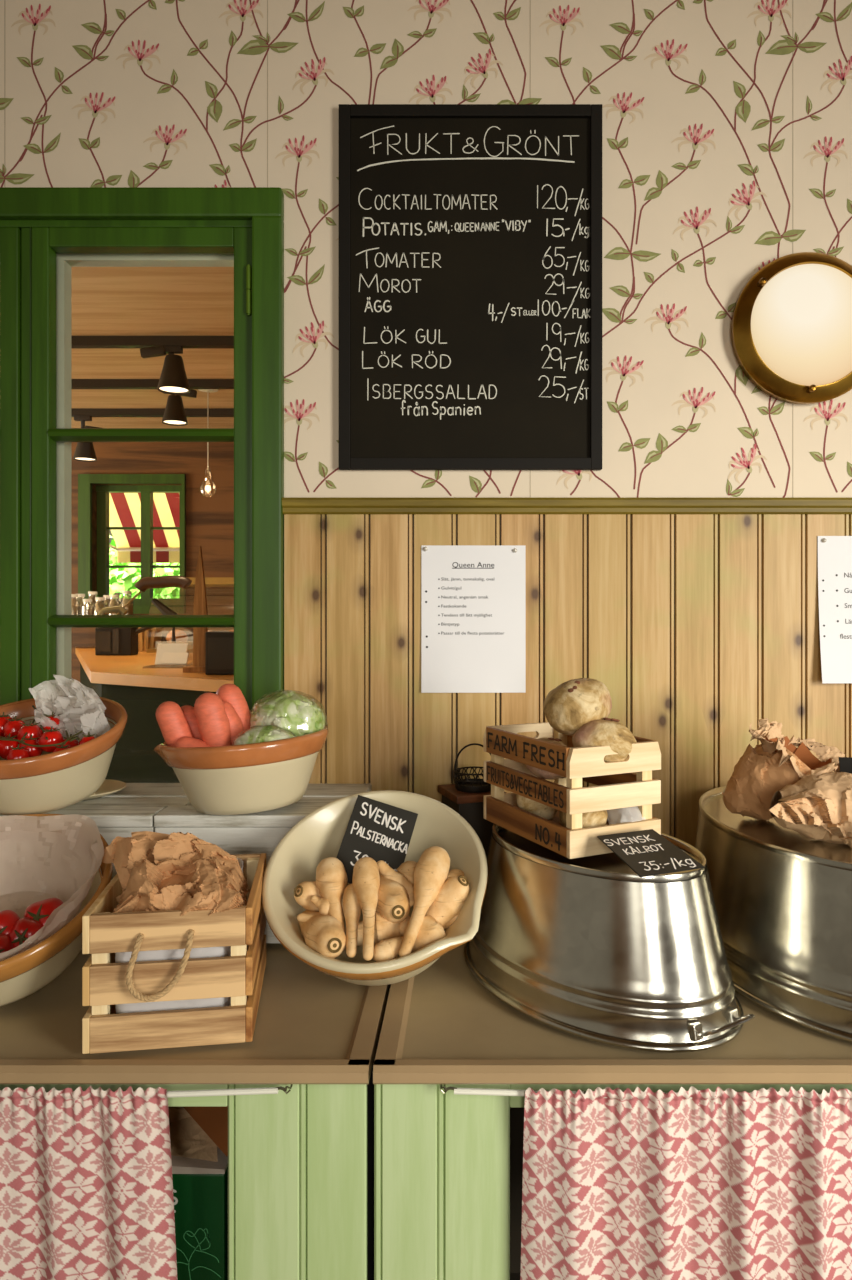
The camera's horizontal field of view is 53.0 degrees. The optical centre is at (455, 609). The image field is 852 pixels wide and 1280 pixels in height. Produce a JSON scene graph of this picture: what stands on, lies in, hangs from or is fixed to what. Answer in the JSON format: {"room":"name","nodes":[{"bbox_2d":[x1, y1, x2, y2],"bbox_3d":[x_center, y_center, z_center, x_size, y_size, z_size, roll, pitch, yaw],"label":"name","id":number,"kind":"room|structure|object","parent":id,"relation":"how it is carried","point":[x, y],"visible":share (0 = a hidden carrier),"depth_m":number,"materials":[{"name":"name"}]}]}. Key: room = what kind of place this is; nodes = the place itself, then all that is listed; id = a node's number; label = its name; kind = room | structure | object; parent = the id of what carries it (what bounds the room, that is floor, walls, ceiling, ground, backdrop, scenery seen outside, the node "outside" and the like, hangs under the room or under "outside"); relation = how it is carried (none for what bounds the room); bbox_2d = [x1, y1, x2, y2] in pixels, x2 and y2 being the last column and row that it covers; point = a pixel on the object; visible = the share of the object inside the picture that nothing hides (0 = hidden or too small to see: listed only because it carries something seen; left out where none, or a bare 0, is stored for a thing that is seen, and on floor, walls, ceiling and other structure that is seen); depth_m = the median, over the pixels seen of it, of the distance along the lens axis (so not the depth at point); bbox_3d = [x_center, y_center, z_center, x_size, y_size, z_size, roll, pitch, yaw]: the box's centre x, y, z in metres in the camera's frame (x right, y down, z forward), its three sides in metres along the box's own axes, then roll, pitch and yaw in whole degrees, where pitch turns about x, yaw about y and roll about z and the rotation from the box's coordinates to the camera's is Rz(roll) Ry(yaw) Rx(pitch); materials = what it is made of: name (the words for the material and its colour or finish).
{"room":"food shop","nodes":[
{"label":"food shop","id":0,"kind":"room"},
{"bbox_2d":[71,267,233,427],"bbox_3d":[-1.150,-1.158,3.699,7.300,0.050,3.730,0,0,0],"label":"ceiling","id":1,"kind":"structure","parent":0,"point":[105,301],"depth_m":3.42,"materials":[{"name":"brown wood"}]},
{"bbox_2d":[71,336,233,347],"bbox_3d":[-0.900,-1.113,3.544,6.200,0.040,0.040,0,0,0],"label":"track","id":2,"kind":"object","parent":1,"relation":"attached to","point":[76,341],"visible":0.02,"depth_m":3.52,"materials":[{"name":"metal"}]},
{"bbox_2d":[140,346,189,394],"bbox_3d":[-1.206,-1.002,3.544,0.198,0.182,0.130,0,0,0],"label":"spotlight","id":3,"kind":"object","parent":2,"relation":"attached to","point":[173,378],"visible":1,"depth_m":3.52,"materials":[{"name":"brown metal"}]},
{"bbox_2d":[71,379,233,388],"bbox_3d":[-0.900,-1.113,4.204,6.200,0.040,0.040,0,0,0],"label":"track","id":4,"kind":"object","parent":1,"relation":"attached to","point":[75,383],"visible":0.02,"depth_m":4.18,"materials":[{"name":"metal"}]},
{"bbox_2d":[162,389,196,425],"bbox_3d":[-1.361,-1.007,4.204,0.170,0.172,0.122,0,0,0],"label":"spotlight","id":5,"kind":"object","parent":4,"relation":"attached to","point":[174,413],"visible":0.87,"depth_m":4.17,"materials":[{"name":"brown metal"}]},
{"bbox_2d":[71,408,233,416],"bbox_3d":[-0.900,-1.113,4.814,6.200,0.040,0.040,0,0,0],"label":"track","id":6,"kind":"object","parent":1,"relation":"attached to","point":[93,412],"visible":0.02,"depth_m":4.79,"materials":[{"name":"metal"}]},
{"bbox_2d":[73,416,99,461],"bbox_3d":[-2.070,-0.971,4.814,0.171,0.245,0.124,0,0,0],"label":"spotlight","id":7,"kind":"object","parent":6,"relation":"attached to","point":[84,451],"visible":0.76,"depth_m":4.79,"materials":[{"name":"brown metal"}]},
{"bbox_2d":[198,389,217,496],"bbox_3d":[-1.254,-0.852,4.314,0.100,0.562,0.100,0,0,0],"label":"pendant bulb","id":8,"kind":"object","parent":1,"relation":"hanging from","point":[207,488],"visible":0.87,"depth_m":4.31,"materials":[{"name":"white"}]},
{"bbox_2d":[71,442,233,681],"bbox_3d":[-1.150,0.142,5.664,7.300,2.550,0.200,0,0,0],"label":"wall","id":9,"kind":"structure","parent":0,"point":[209,520],"depth_m":5.56,"materials":[{"name":"brown wood"}]},
{"bbox_2d":[78,474,185,613],"bbox_3d":[-2.107,-0.429,5.602,0.692,0.906,0.175,0,0,0],"label":"window","id":10,"kind":"structure","parent":9,"relation":"in","point":[143,605],"depth_m":5.62,"materials":[{"name":"green paint"}]},
{"bbox_2d":[109,493,179,562],"bbox_3d":[-1.811,-0.983,6.373,1.902,1.200,1.121,0,0,0],"label":"awning","id":11,"kind":"object","parent":9,"relation":"attached to","point":[124,508],"visible":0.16,"depth_m":6.75,"materials":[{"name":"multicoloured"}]},
{"bbox_2d":[0,0,851,497],"bbox_3d":[-0.043,0.020,1.773,5.286,2.794,0.122,0,0,0],"label":"wall","id":12,"kind":"structure","parent":0,"point":[727,124],"depth_m":1.71,"materials":[{"name":"paper"}]},
{"bbox_2d":[0,187,283,709],"bbox_3d":[-0.854,-0.177,1.744,1.033,1.318,0.140,0,0,0],"label":"window","id":13,"kind":"structure","parent":12,"relation":"in","point":[45,232],"depth_m":1.70,"materials":[{"name":"green paint"}]},
{"bbox_2d":[339,104,601,469],"bbox_3d":[0.029,-0.643,1.704,0.525,0.725,0.017,0,0,0],"label":"chalkboard","id":14,"kind":"object","parent":12,"relation":"attached to","point":[470,235],"visible":1,"depth_m":1.71,"materials":[{"name":"stone"}]},
{"bbox_2d":[282,498,851,514],"bbox_3d":[0.879,-0.207,1.701,2.450,0.032,0.025,0,0,0],"label":"trim","id":15,"kind":"structure","parent":12,"relation":"attached to","point":[321,506],"depth_m":1.69,"materials":[{"name":"wood"}]},
{"bbox_2d":[284,514,851,846],"bbox_3d":[1.008,0.603,1.706,2.701,1.588,0.007,0,0,0],"label":"panelling","id":16,"kind":"object","parent":12,"relation":"attached to","point":[698,629],"visible":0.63,"depth_m":1.70,"materials":[{"name":"brown wood"}]},
{"bbox_2d":[421,545,525,692],"bbox_3d":[0.035,0.018,1.696,0.207,0.293,0.007,0,0,0],"label":"paper notice","id":17,"kind":"object","parent":16,"relation":"attached to","point":[473,597],"visible":1,"depth_m":1.70,"materials":[{"name":"white"}]},
{"bbox_2d":[818,536,851,682],"bbox_3d":[0.824,-0.002,1.689,0.207,0.292,0.022,0,0,0],"label":"paper notice","id":18,"kind":"object","parent":16,"relation":"attached to","point":[834,552],"visible":1,"depth_m":1.70,"materials":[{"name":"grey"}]},
{"bbox_2d":[731,252,851,403],"bbox_3d":[0.698,-0.559,1.682,0.298,0.298,0.063,0,0,0],"label":"wall lamp","id":19,"kind":"object","parent":12,"relation":"attached to","point":[791,324],"visible":1,"depth_m":1.66,"materials":[{"name":"glass"}]},
{"bbox_3d":[0.000,1.442,-0.436,5.200,0.050,4.300,0,0,0],"label":"floor","id":20,"kind":"structure","parent":0,"visible":0},
{"bbox_2d":[0,997,387,1279],"bbox_3d":[-0.703,1.004,1.384,1.177,0.827,0.600,0,0,0],"label":"base cabinet","id":21,"kind":"object","parent":20,"relation":"on","point":[301,1160],"visible":0.27,"depth_m":1.08,"materials":[{"name":"green paint"}]},
{"bbox_2d":[0,943,389,1083],"bbox_3d":[-0.848,0.578,1.385,1.503,0.022,0.659,0,0,0],"label":"countertop","id":22,"kind":"structure","parent":21,"relation":"on","point":[312,1026],"depth_m":1.13,"materials":[{"name":"wood"}]},
{"bbox_2d":[0,814,112,1005],"bbox_3d":[-0.679,0.447,1.245,0.324,0.228,0.319,0,0,-42],"label":"mixing bowl","id":23,"kind":"object","parent":22,"relation":"on","point":[27,972],"visible":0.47,"depth_m":1.18,"materials":[{"name":"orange ceramic"}]},
{"bbox_2d":[0,814,103,960],"bbox_3d":[-0.678,0.427,1.239,0.311,0.203,0.283,0,0,-21],"label":"paper liner","id":24,"kind":"object","parent":23,"relation":"in","point":[60,857],"visible":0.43,"depth_m":1.36,"materials":[{"name":"beige"}]},
{"bbox_2d":[0,934,12,952],"bbox_3d":[-0.656,0.489,1.210,0.051,0.056,0.054,0,0,29],"label":"tomato","id":25,"kind":"object","parent":24,"relation":"on","point":[6,944],"visible":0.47,"depth_m":1.21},
{"bbox_2d":[0,910,20,934],"bbox_3d":[-0.661,0.472,1.244,0.064,0.064,0.055,0,0,-17],"label":"tomato","id":26,"kind":"object","parent":24,"relation":"on","point":[8,918],"visible":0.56,"depth_m":1.23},
{"bbox_2d":[8,917,43,947],"bbox_3d":[-0.624,0.476,1.237,0.056,0.056,0.049,0,0,-21],"label":"tomato","id":27,"kind":"object","parent":24,"relation":"on","point":[24,928],"visible":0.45,"depth_m":1.22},
{"bbox_2d":[23,898,62,924],"bbox_3d":[-0.609,0.463,1.266,0.068,0.066,0.061,0,0,10],"label":"tomato","id":28,"kind":"object","parent":24,"relation":"on","point":[41,910],"visible":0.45,"depth_m":1.25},
{"bbox_2d":[82,853,265,1053],"bbox_3d":[-0.389,0.478,1.219,0.212,0.176,0.275,0,0,-8],"label":"wooden crate","id":29,"kind":"object","parent":22,"relation":"on","point":[106,983],"visible":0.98,"depth_m":1.10,"materials":[{"name":"brown wood"}]},
{"bbox_2d":[102,831,249,915],"bbox_3d":[-0.407,0.401,1.201,0.257,0.170,0.212,0,0,0],"label":"paper bag","id":30,"kind":"object","parent":29,"relation":"in","point":[156,871],"visible":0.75,"depth_m":1.17,"materials":[{"name":"paper"}]},
{"bbox_2d":[115,858,242,1013],"bbox_3d":[-0.390,0.473,1.223,0.152,0.170,0.218,0,0,-8],"label":"liner","id":31,"kind":"object","parent":29,"relation":"in","point":[225,951],"visible":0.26,"depth_m":1.12,"materials":[{"name":"white"}]},
{"bbox_2d":[0,783,370,942],"bbox_3d":[-0.884,0.456,1.572,1.431,0.222,0.280,0,0,0],"label":"shelf","id":32,"kind":"object","parent":22,"relation":"on","point":[165,808],"visible":0.23,"depth_m":1.44,"materials":[{"name":"wood"}]},
{"bbox_2d":[0,697,127,815],"bbox_3d":[-0.721,0.249,1.462,0.291,0.179,0.292,0,0,-45],"label":"mixing bowl","id":33,"kind":"object","parent":32,"relation":"on","point":[46,782],"visible":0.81,"depth_m":1.39,"materials":[{"name":"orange ceramic"}]},
{"bbox_2d":[0,712,28,759],"bbox_3d":[-0.769,0.220,1.442,0.080,0.084,0.148,0,0,-30],"label":"truss","id":34,"kind":"object","parent":33,"relation":"in","point":[10,749],"visible":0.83,"depth_m":1.43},
{"bbox_2d":[17,705,94,756],"bbox_3d":[-0.711,0.213,1.456,0.237,0.088,0.097,0,0,40],"label":"truss","id":35,"kind":"object","parent":33,"relation":"in","point":[37,739],"visible":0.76,"depth_m":1.43,"materials":[{"name":"food"}]},
{"bbox_2d":[29,674,110,741],"bbox_3d":[-0.668,0.186,1.504,0.150,0.150,0.129,0,0,18],"label":"paper bag","id":36,"kind":"object","parent":33,"relation":"in","point":[81,708],"visible":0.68,"depth_m":1.49,"materials":[{"name":"white"}]},
{"bbox_2d":[84,779,125,799],"bbox_3d":[-0.702,0.338,1.589,0.164,0.014,0.164,0,0,0],"label":"saucer","id":37,"kind":"object","parent":32,"relation":"on","point":[108,787],"visible":0.27,"depth_m":1.61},
{"bbox_2d":[154,726,328,814],"bbox_3d":[-0.371,0.277,1.502,0.290,0.138,0.290,0,0,45],"label":"mixing bowl","id":38,"kind":"object","parent":32,"relation":"on","point":[269,775],"visible":0.91,"depth_m":1.40,"materials":[{"name":"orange ceramic"}]},
{"bbox_2d":[155,701,193,746],"bbox_3d":[-0.468,0.225,1.447,0.079,0.142,0.048,0,0,0],"label":"carrot","id":39,"kind":"object","parent":38,"relation":"in","point":[172,722],"visible":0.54,"depth_m":1.43,"materials":[{"name":"food"}]},
{"bbox_2d":[181,705,201,739],"bbox_3d":[-0.454,0.226,1.482,0.065,0.120,0.047,0,0,0],"label":"carrot","id":40,"kind":"object","parent":38,"relation":"in","point":[188,710],"visible":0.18,"depth_m":1.46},
{"bbox_2d":[174,736,209,746],"bbox_3d":[-0.417,0.240,1.427,0.107,0.058,0.044,0,0,0],"label":"carrot","id":41,"kind":"object","parent":38,"relation":"in","point":[186,741],"visible":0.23,"depth_m":1.41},
{"bbox_2d":[194,692,230,746],"bbox_3d":[-0.410,0.218,1.442,0.060,0.158,0.053,0,0,0],"label":"carrot","id":42,"kind":"object","parent":38,"relation":"in","point":[209,709],"visible":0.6,"depth_m":1.42,"materials":[{"name":"food"}]},
{"bbox_2d":[216,684,250,729],"bbox_3d":[-0.389,0.206,1.502,0.066,0.153,0.052,0,0,0],"label":"carrot","id":43,"kind":"object","parent":38,"relation":"in","point":[230,693],"visible":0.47,"depth_m":1.49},
{"bbox_2d":[223,701,243,744],"bbox_3d":[-0.392,0.225,1.472,0.065,0.137,0.048,0,0,0],"label":"carrot","id":44,"kind":"object","parent":38,"relation":"in","point":[236,726],"visible":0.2,"depth_m":1.46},
{"bbox_2d":[232,725,296,744],"bbox_3d":[-0.317,0.227,1.424,0.113,0.071,0.071,0,0,-7],"label":"lettuce","id":45,"kind":"object","parent":38,"relation":"in","point":[258,733],"visible":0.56,"depth_m":1.41,"materials":[{"name":"green plant"}]},
{"bbox_2d":[250,689,327,735],"bbox_3d":[-0.300,0.204,1.514,0.149,0.126,0.129,0,0,0],"label":"lettuce","id":46,"kind":"object","parent":38,"relation":"in","point":[291,710],"visible":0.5,"depth_m":1.48,"materials":[{"name":"green plant"}]},
{"bbox_2d":[262,790,487,985],"bbox_3d":[-0.123,0.432,1.295,0.328,0.261,0.306,0,0,-26],"label":"mixing bowl","id":47,"kind":"object","parent":22,"relation":"on","point":[318,836],"visible":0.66,"depth_m":1.32,"materials":[{"name":"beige ceramic"}]},
{"bbox_2d":[297,913,319,921],"bbox_3d":[-0.201,0.455,1.247,0.061,0.025,0.024,0,0,0],"label":"parsnip","id":48,"kind":"object","parent":47,"relation":"in","point":[302,917],"visible":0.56,"depth_m":1.24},
{"bbox_2d":[294,881,343,913],"bbox_3d":[-0.203,0.436,1.295,0.095,0.059,0.047,0,0,-36],"label":"parsnip","id":49,"kind":"object","parent":47,"relation":"in","point":[303,891],"visible":0.44,"depth_m":1.27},
{"bbox_2d":[310,895,329,914],"bbox_3d":[-0.192,0.438,1.250,0.044,0.036,0.027,0,0,0],"label":"parsnip","id":50,"kind":"object","parent":47,"relation":"in","point":[322,904],"visible":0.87,"depth_m":1.24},
{"bbox_2d":[298,910,345,957],"bbox_3d":[-0.192,0.467,1.233,0.058,0.058,0.126,0,0,-20],"label":"parsnip","id":51,"kind":"object","parent":47,"relation":"in","point":[324,934],"visible":0.87,"depth_m":1.19,"materials":[{"name":"food"}]},
{"bbox_2d":[316,857,346,929],"bbox_3d":[-0.181,0.423,1.266,0.047,0.094,0.105,0,0,-17],"label":"parsnip","id":52,"kind":"object","parent":47,"relation":"in","point":[331,875],"visible":0.77,"depth_m":1.26,"materials":[{"name":"food"}]},
{"bbox_2d":[343,884,360,957],"bbox_3d":[-0.152,0.444,1.227,0.030,0.076,0.102,0,0,0],"label":"parsnip","id":53,"kind":"object","parent":47,"relation":"in","point":[352,908],"visible":0.91,"depth_m":1.22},
{"bbox_2d":[352,857,379,960],"bbox_3d":[-0.133,0.426,1.231,0.041,0.109,0.136,0,0,0],"label":"parsnip","id":54,"kind":"object","parent":47,"relation":"in","point":[366,878],"visible":1,"depth_m":1.23,"materials":[{"name":"food"}]},
{"bbox_2d":[336,795,417,883],"bbox_3d":[-0.128,0.372,1.352,0.113,0.133,0.095,0,0,15],"label":"price card","id":55,"kind":"object","parent":47,"relation":"in","point":[376,830],"visible":0.84,"depth_m":1.36,"materials":[{"name":"paper"}]},
{"bbox_2d":[357,911,400,945],"bbox_3d":[-0.119,0.470,1.249,0.081,0.057,0.057,0,0,0],"label":"parsnip","id":56,"kind":"object","parent":47,"relation":"in","point":[384,929],"visible":0.39,"depth_m":1.23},
{"bbox_2d":[373,937,403,961],"bbox_3d":[-0.092,0.478,1.200,0.032,0.032,0.059,0,0,40],"label":"parsnip","id":57,"kind":"object","parent":47,"relation":"in","point":[388,949],"visible":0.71,"depth_m":1.18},
{"bbox_2d":[375,873,409,922],"bbox_3d":[-0.105,0.433,1.294,0.056,0.057,0.148,0,0,-17],"label":"parsnip","id":58,"kind":"object","parent":47,"relation":"in","point":[393,902],"visible":0.72,"depth_m":1.24,"materials":[{"name":"food"}]},
{"bbox_2d":[377,860,413,906],"bbox_3d":[-0.090,0.417,1.299,0.072,0.064,0.033,0,0,27],"label":"parsnip","id":59,"kind":"object","parent":47,"relation":"in","point":[385,870],"visible":0.54,"depth_m":1.29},
{"bbox_2d":[396,861,416,885],"bbox_3d":[-0.076,0.422,1.323,0.055,0.062,0.050,0,0,0],"label":"parsnip","id":60,"kind":"object","parent":47,"relation":"in","point":[407,868],"visible":0.26,"depth_m":1.31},
{"bbox_2d":[400,916,445,952],"bbox_3d":[-0.058,0.471,1.236,0.091,0.058,0.058,0,0,24],"label":"parsnip","id":61,"kind":"object","parent":47,"relation":"in","point":[431,930],"visible":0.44,"depth_m":1.21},
{"bbox_2d":[399,846,449,956],"bbox_3d":[-0.048,0.422,1.247,0.051,0.122,0.158,0,0,16],"label":"parsnip","id":62,"kind":"object","parent":47,"relation":"in","point":[431,871],"visible":0.98,"depth_m":1.25,"materials":[{"name":"food"}]},
{"bbox_2d":[425,876,469,927],"bbox_3d":[-0.026,0.444,1.268,0.092,0.098,0.052,0,0,-16],"label":"parsnip","id":63,"kind":"object","parent":47,"relation":"in","point":[454,892],"visible":0.64,"depth_m":1.25,"materials":[{"name":"food"}]},
{"bbox_2d":[447,869,464,878],"bbox_3d":[-0.009,0.430,1.315,0.039,0.054,0.061,0,0,38],"label":"parsnip","id":64,"kind":"object","parent":47,"relation":"in","point":[454,872],"visible":0.15,"depth_m":1.32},
{"bbox_2d":[168,1106,227,1279],"bbox_3d":[-0.438,0.980,1.254,0.250,0.633,0.201,0,0,0],"label":"carton","id":65,"kind":"object","parent":21,"relation":"in","point":[198,1135],"visible":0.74,"depth_m":1.15,"materials":[{"name":"cardboard"}]},
{"bbox_2d":[167,1084,292,1097],"bbox_3d":[-0.699,0.604,1.073,0.987,0.020,0.026,0,0,0],"label":"curtain rod","id":66,"kind":"object","parent":21,"relation":"attached to","point":[272,1090],"visible":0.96,"depth_m":1.06,"materials":[{"name":"metal"}]},
{"bbox_2d":[0,1086,176,1279],"bbox_3d":[-0.488,0.793,1.054,0.299,0.407,0.014,0,0,0],"label":"curtain","id":67,"kind":"object","parent":66,"relation":"hanging from","point":[86,1181],"visible":1,"depth_m":1.05,"materials":[{"name":"fabric"}]},
{"bbox_2d":[374,984,851,1279],"bbox_3d":[0.586,1.004,1.384,1.380,0.827,0.600,0,0,0],"label":"base cabinet","id":68,"kind":"object","parent":20,"relation":"on","point":[448,1167],"visible":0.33,"depth_m":1.08,"materials":[{"name":"green paint"}]},
{"bbox_2d":[373,943,851,1083],"bbox_3d":[0.899,0.578,1.385,2.003,0.022,0.659,0,0,0],"label":"countertop","id":69,"kind":"structure","parent":68,"relation":"on","point":[440,1025],"depth_m":1.11,"materials":[{"name":"wood"}]},
{"bbox_2d":[438,784,505,858],"bbox_3d":[0.030,0.454,1.630,0.100,0.225,0.112,0,0,-20],"label":"wooden box","id":70,"kind":"object","parent":69,"relation":"on","point":[470,806],"visible":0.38,"depth_m":1.58,"materials":[{"name":"red wood"}]},
{"bbox_2d":[454,743,490,792],"bbox_3d":[0.036,0.298,1.628,0.080,0.087,0.080,0,0,0],"label":"wire basket","id":71,"kind":"object","parent":70,"relation":"on","point":[474,785],"visible":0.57,"depth_m":1.61,"materials":[{"name":"black metal"}]},
{"bbox_2d":[464,824,754,1052],"bbox_3d":[0.209,0.460,1.313,0.333,0.212,0.575,0,0,-34],"label":"tub","id":72,"kind":"object","parent":69,"relation":"on","point":[592,948],"visible":0.85,"depth_m":1.15,"materials":[{"name":"metal"}]},
{"bbox_2d":[483,722,660,858],"bbox_3d":[0.177,0.275,1.361,0.163,0.156,0.262,0,0,-26],"label":"wooden crate","id":73,"kind":"object","parent":72,"relation":"on","point":[618,787],"visible":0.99,"depth_m":1.27,"materials":[{"name":"brown wood"}]},
{"bbox_2d":[517,794,557,819],"bbox_3d":[0.133,0.310,1.383,0.069,0.064,0.070,0,0,11],"label":"rutabaga","id":74,"kind":"object","parent":73,"relation":"in","point":[534,807],"visible":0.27,"depth_m":1.35,"materials":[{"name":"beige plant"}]},
{"bbox_2d":[525,737,566,779],"bbox_3d":[0.146,0.234,1.351,0.084,0.064,0.085,0,0,26],"label":"rutabaga","id":75,"kind":"object","parent":73,"relation":"in","point":[537,772],"visible":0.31,"depth_m":1.33,"materials":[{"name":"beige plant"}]},
{"bbox_2d":[559,810,607,827],"bbox_3d":[0.191,0.308,1.283,0.072,0.066,0.071,0,0,23],"label":"rutabaga","id":76,"kind":"object","parent":73,"relation":"in","point":[597,818],"visible":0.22,"depth_m":1.25,"materials":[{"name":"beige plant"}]},
{"bbox_2d":[572,718,636,761],"bbox_3d":[0.222,0.198,1.278,0.090,0.074,0.091,0,0,28],"label":"rutabaga","id":77,"kind":"object","parent":73,"relation":"in","point":[607,731],"visible":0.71,"depth_m":1.25,"materials":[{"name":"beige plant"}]},
{"bbox_2d":[543,678,611,735],"bbox_3d":[0.187,0.149,1.314,0.103,0.086,0.089,0,0,25],"label":"rutabaga","id":78,"kind":"object","parent":77,"relation":"on","point":[574,703],"visible":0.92,"depth_m":1.28,"materials":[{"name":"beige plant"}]},
{"bbox_2d":[607,806,645,824],"bbox_3d":[0.254,0.317,1.291,0.055,0.061,0.062,0,0,-26],"label":"plastic bag","id":79,"kind":"object","parent":73,"relation":"in","point":[629,814],"visible":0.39,"depth_m":1.27,"materials":[{"name":"white"}]},
{"bbox_2d":[597,829,703,876],"bbox_3d":[0.270,0.336,1.187,0.109,0.032,0.096,0,0,-24],"label":"price card","id":80,"kind":"object","parent":72,"relation":"on","point":[646,852],"visible":1,"depth_m":1.18,"materials":[{"name":"black"}]},
{"bbox_2d":[695,786,851,1041],"bbox_3d":[0.610,0.452,1.382,0.443,0.228,0.691,0,0,-6],"label":"tub","id":81,"kind":"object","parent":69,"relation":"on","point":[782,896],"visible":0.76,"depth_m":1.21,"materials":[{"name":"metal"}]},
{"bbox_2d":[722,718,844,819],"bbox_3d":[0.548,0.267,1.422,0.185,0.163,0.183,0,0,27],"label":"paper bag","id":82,"kind":"object","parent":81,"relation":"on","point":[763,770],"visible":0.87,"depth_m":1.38,"materials":[{"name":"paper"}]},
{"bbox_2d":[770,772,851,847],"bbox_3d":[0.614,0.299,1.273,0.369,0.118,0.191,0,0,-26],"label":"paper bag","id":83,"kind":"object","parent":81,"relation":"on","point":[816,807],"visible":0.99,"depth_m":1.24,"materials":[{"name":"paper"}]},
{"bbox_2d":[839,757,851,773],"bbox_3d":[0.649,0.262,1.344,0.080,0.051,0.037,0,0,15],"label":"price card","id":84,"kind":"object","parent":83,"relation":"on","point":[845,763],"visible":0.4,"depth_m":1.36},
{"bbox_2d":[440,1084,821,1098],"bbox_3d":[0.579,0.604,1.073,1.198,0.020,0.026,0,0,0],"label":"curtain rod","id":85,"kind":"object","parent":68,"relation":"attached to","point":[464,1091],"visible":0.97,"depth_m":1.06,"materials":[{"name":"metal"}]},
{"bbox_2d":[520,1086,851,1279],"bbox_3d":[0.381,0.794,1.053,0.608,0.406,0.029,0,0,0],"label":"curtain","id":86,"kind":"object","parent":85,"relation":"hanging from","point":[729,1184],"visible":1,"depth_m":1.05,"materials":[{"name":"fabric"}]},
{"bbox_3d":[-1.150,1.442,3.699,7.300,0.050,3.730,0,0,0],"label":"floor","id":87,"kind":"structure","parent":0,"visible":0},
{"bbox_2d":[75,647,233,782],"bbox_3d":[-1.226,0.822,3.842,2.247,1.190,2.844,0,0,0],"label":"countertop","id":88,"kind":"structure","parent":87,"relation":"on","point":[122,679],"depth_m":3.03,"materials":[{"name":"wood"}]},
{"bbox_2d":[95,627,137,654],"bbox_3d":[-1.710,0.157,4.300,0.180,0.140,0.106,0,0,0],"label":"box","id":89,"kind":"object","parent":88,"relation":"on","point":[108,640],"visible":1,"depth_m":4.25,"materials":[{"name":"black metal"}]},
{"bbox_2d":[96,575,191,642],"bbox_3d":[-1.586,0.004,4.314,0.498,0.356,0.059,0,0,0],"label":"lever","id":90,"kind":"object","parent":88,"relation":"on","point":[145,583],"visible":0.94,"depth_m":4.30,"materials":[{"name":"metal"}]},
{"bbox_2d":[138,627,162,650],"bbox_3d":[-1.716,0.152,4.738,0.127,0.151,0.150,0,0,0],"label":"stack","id":91,"kind":"object","parent":88,"relation":"on","point":[150,638],"visible":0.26,"depth_m":4.69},
{"bbox_2d":[143,643,192,667],"bbox_3d":[-1.139,0.177,3.397,0.160,0.100,0.160,0,0,0],"label":"card holder","id":92,"kind":"object","parent":88,"relation":"on","point":[168,655],"visible":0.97,"depth_m":3.40,"materials":[{"name":"paper"}]},
{"bbox_2d":[147,577,233,652],"bbox_3d":[-1.198,0.022,4.749,0.940,0.410,0.430,0,0,0],"label":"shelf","id":93,"kind":"object","parent":88,"relation":"on","point":[181,636],"visible":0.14,"depth_m":4.73,"materials":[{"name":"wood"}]},
{"bbox_2d":[183,546,207,672],"bbox_3d":[-0.941,-0.001,3.133,0.100,0.465,0.080,0,0,0],"label":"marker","id":94,"kind":"object","parent":88,"relation":"on","point":[200,599],"visible":0.72,"depth_m":3.12,"materials":[{"name":"brown wood"}]},
{"bbox_2d":[205,631,233,674],"bbox_3d":[-0.806,0.152,3.025,0.140,0.150,0.102,0,0,0],"label":"box","id":95,"kind":"object","parent":88,"relation":"on","point":[219,645],"visible":0.56,"depth_m":2.97,"materials":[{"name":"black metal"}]},
{"bbox_3d":[-2.150,0.142,5.134,0.720,0.170,0.240,0,0,0],"label":"shelf","id":96,"kind":"object","parent":88,"relation":"on","visible":0},
{"bbox_2d":[71,594,79,614],"bbox_3d":[-2.276,-0.019,5.074,0.070,0.151,0.070,0,0,0],"label":"glass jar","id":97,"kind":"object","parent":96,"relation":"on","point":[75,610],"visible":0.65,"depth_m":5.06,"materials":[{"name":"clear glass"}]},
{"bbox_2d":[81,599,93,614],"bbox_3d":[-2.192,-0.004,5.074,0.070,0.122,0.070,0,0,0],"label":"glass jar","id":98,"kind":"object","parent":96,"relation":"on","point":[83,611],"visible":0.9,"depth_m":5.05,"materials":[{"name":"clear glass"}]},
{"bbox_2d":[87,591,98,608],"bbox_3d":[-2.203,-0.028,5.174,0.070,0.168,0.070,0,0,0],"label":"glass jar","id":99,"kind":"object","parent":96,"relation":"on","point":[89,592],"visible":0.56,"depth_m":5.16,"materials":[{"name":"clear glass"}]},
{"bbox_2d":[94,597,105,614],"bbox_3d":[-2.118,-0.009,5.074,0.070,0.132,0.070,0,0,0],"label":"glass jar","id":100,"kind":"object","parent":96,"relation":"on","point":[96,610],"visible":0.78,"depth_m":5.05,"materials":[{"name":"clear glass"}]},
{"bbox_2d":[108,595,120,614],"bbox_3d":[-2.033,-0.017,5.074,0.070,0.147,0.070,0,0,0],"label":"glass jar","id":101,"kind":"object","parent":96,"relation":"on","point":[111,596],"visible":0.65,"depth_m":5.07,"materials":[{"name":"clear glass"}]},
{"bbox_2d":[121,591,132,614],"bbox_3d":[-1.957,-0.029,5.074,0.070,0.170,0.070,0,0,0],"label":"glass jar","id":102,"kind":"object","parent":96,"relation":"on","point":[129,607],"visible":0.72,"depth_m":5.06,"materials":[{"name":"clear glass"}]},
{"label":"outside","id":103,"kind":"structure","parent":0,"visible":0},
{"bbox_2d":[109,535,179,597],"bbox_3d":[-3.283,0.304,8.266,2.027,2.236,2.024,0,0,-26],"label":"tree","id":104,"kind":"object","parent":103,"point":[131,576],"visible":0.06,"depth_m":7.91,"materials":[{"name":"green plant"}]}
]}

